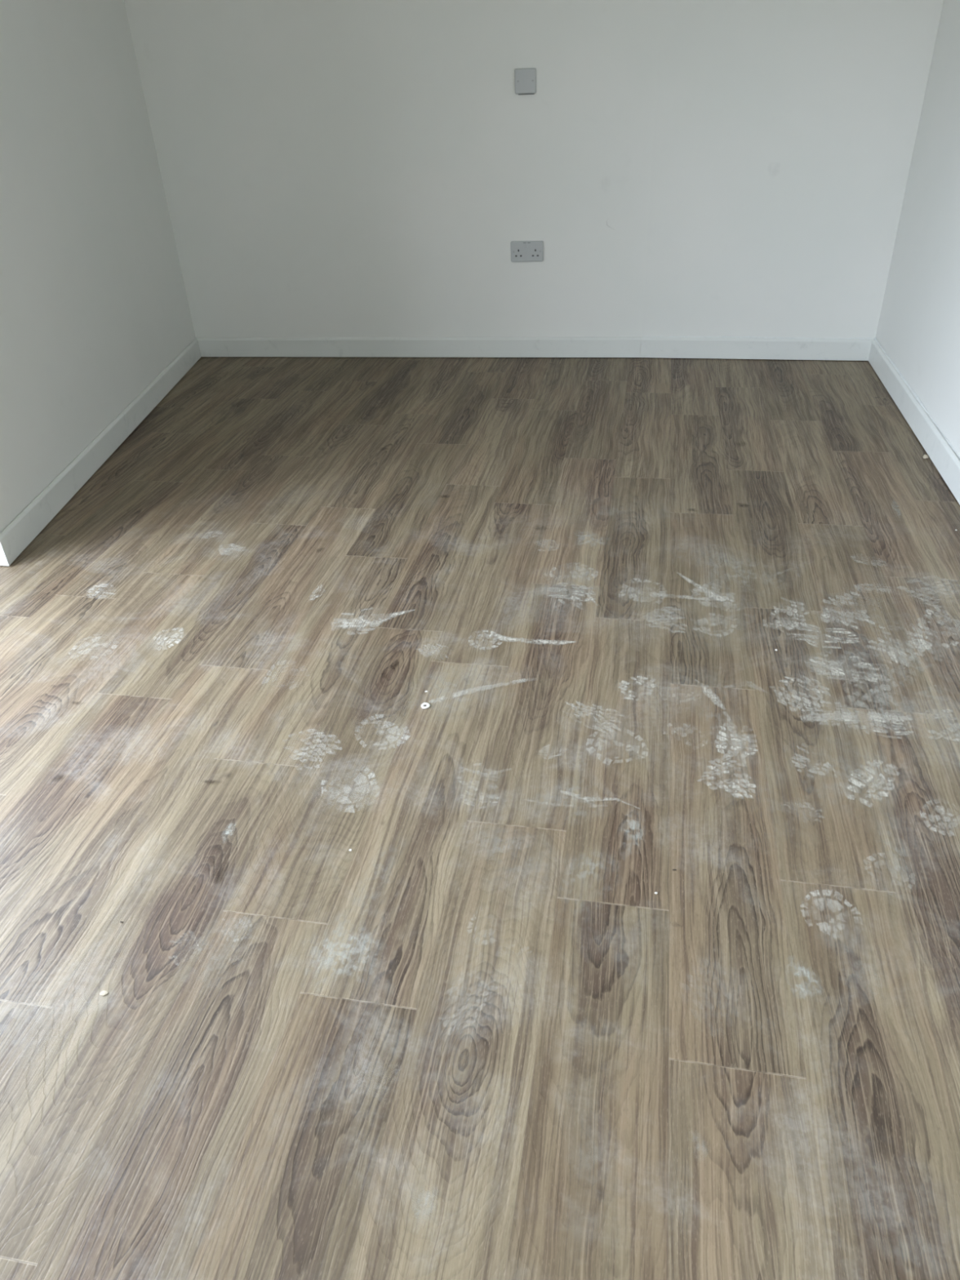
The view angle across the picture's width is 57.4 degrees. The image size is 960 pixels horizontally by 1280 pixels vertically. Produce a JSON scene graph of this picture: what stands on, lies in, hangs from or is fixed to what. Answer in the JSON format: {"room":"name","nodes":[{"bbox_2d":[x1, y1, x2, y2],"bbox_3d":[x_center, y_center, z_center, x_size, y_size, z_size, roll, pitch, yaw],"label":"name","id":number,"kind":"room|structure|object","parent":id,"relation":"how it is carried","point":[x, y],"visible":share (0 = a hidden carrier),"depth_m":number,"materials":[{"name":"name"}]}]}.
{"room":"empty room","nodes":[
{"label":"empty room","id":0,"kind":"room"},
{"bbox_2d":[0,0,195,533],"bbox_3d":[-1.518,-1.922,2.994,0.576,2.460,2.444,4,34,10],"label":"wall","id":1,"kind":"structure","parent":0,"point":[94,304],"depth_m":3.11,"materials":[{"name":"paint"}]},
{"bbox_2d":[0,337,201,565],"bbox_3d":[-1.409,-0.868,3.497,0.430,0.092,2.183,4,34,10],"label":"baseboard","id":2,"kind":"structure","parent":1,"relation":"attached to","point":[21,531],"depth_m":3.12,"materials":[{"name":"paint"}]},
{"bbox_2d":[0,356,959,1279],"bbox_3d":[-0.314,0.102,2.032,3.600,0.003,5.800,4,34,10],"label":"floor","id":3,"kind":"structure","parent":0,"point":[473,1038],"depth_m":1.62,"materials":[{"name":"brown laminate"}]},
{"bbox_2d":[99,990,107,995],"bbox_3d":[-0.587,0.551,1.369,0.014,0.002,0.009,4,34,10],"label":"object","id":4,"kind":"object","parent":3,"relation":"on","point":[104,993],"visible":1,"depth_m":1.37,"materials":[{"name":"white"}]},
{"bbox_2d":[421,702,430,708],"bbox_3d":[-0.121,0.146,1.949,0.020,0.003,0.021,4,34,10],"label":"ring","id":5,"kind":"object","parent":3,"relation":"on","point":[428,704],"visible":1,"depth_m":1.95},
{"bbox_2d":[124,0,943,353],"bbox_3d":[0.133,-2.418,3.627,3.239,2.458,0.273,4,34,10],"label":"wall","id":6,"kind":"structure","parent":0,"point":[329,168],"depth_m":3.75,"materials":[{"name":"paint"}]},
{"bbox_2d":[515,67,536,94],"bbox_3d":[0.186,-2.286,3.592,0.087,0.090,0.010,3,34,8],"label":"blank plate","id":7,"kind":"object","parent":6,"relation":"attached to","point":[525,78],"visible":1,"depth_m":3.59,"materials":[{"name":"grey plastic"}]},
{"bbox_2d":[511,240,543,262],"bbox_3d":[0.211,-1.748,3.946,0.146,0.086,0.012,3,34,8],"label":"power socket","id":8,"kind":"object","parent":6,"relation":"attached to","point":[521,251],"visible":1,"depth_m":3.94,"materials":[{"name":"grey plastic"}]},
{"bbox_2d":[196,336,873,360],"bbox_3d":[0.164,-1.387,4.166,3.224,0.098,0.059,3,34,8],"label":"baseboard","id":9,"kind":"structure","parent":6,"relation":"attached to","point":[366,347],"depth_m":4.15,"materials":[{"name":"paint"}]},
{"bbox_2d":[875,0,959,459],"bbox_3d":[1.318,-0.808,1.095,0.170,2.456,5.748,4,34,10],"label":"wall","id":10,"kind":"structure","parent":0,"point":[918,327],"depth_m":3.17,"materials":[{"name":"paint"}]},
{"bbox_2d":[868,337,959,504],"bbox_3d":[1.264,0.168,1.718,0.019,0.103,5.377,4,34,10],"label":"baseboard","id":11,"kind":"structure","parent":10,"relation":"attached to","point":[909,404],"depth_m":3.15,"materials":[{"name":"paint"}]}
]}

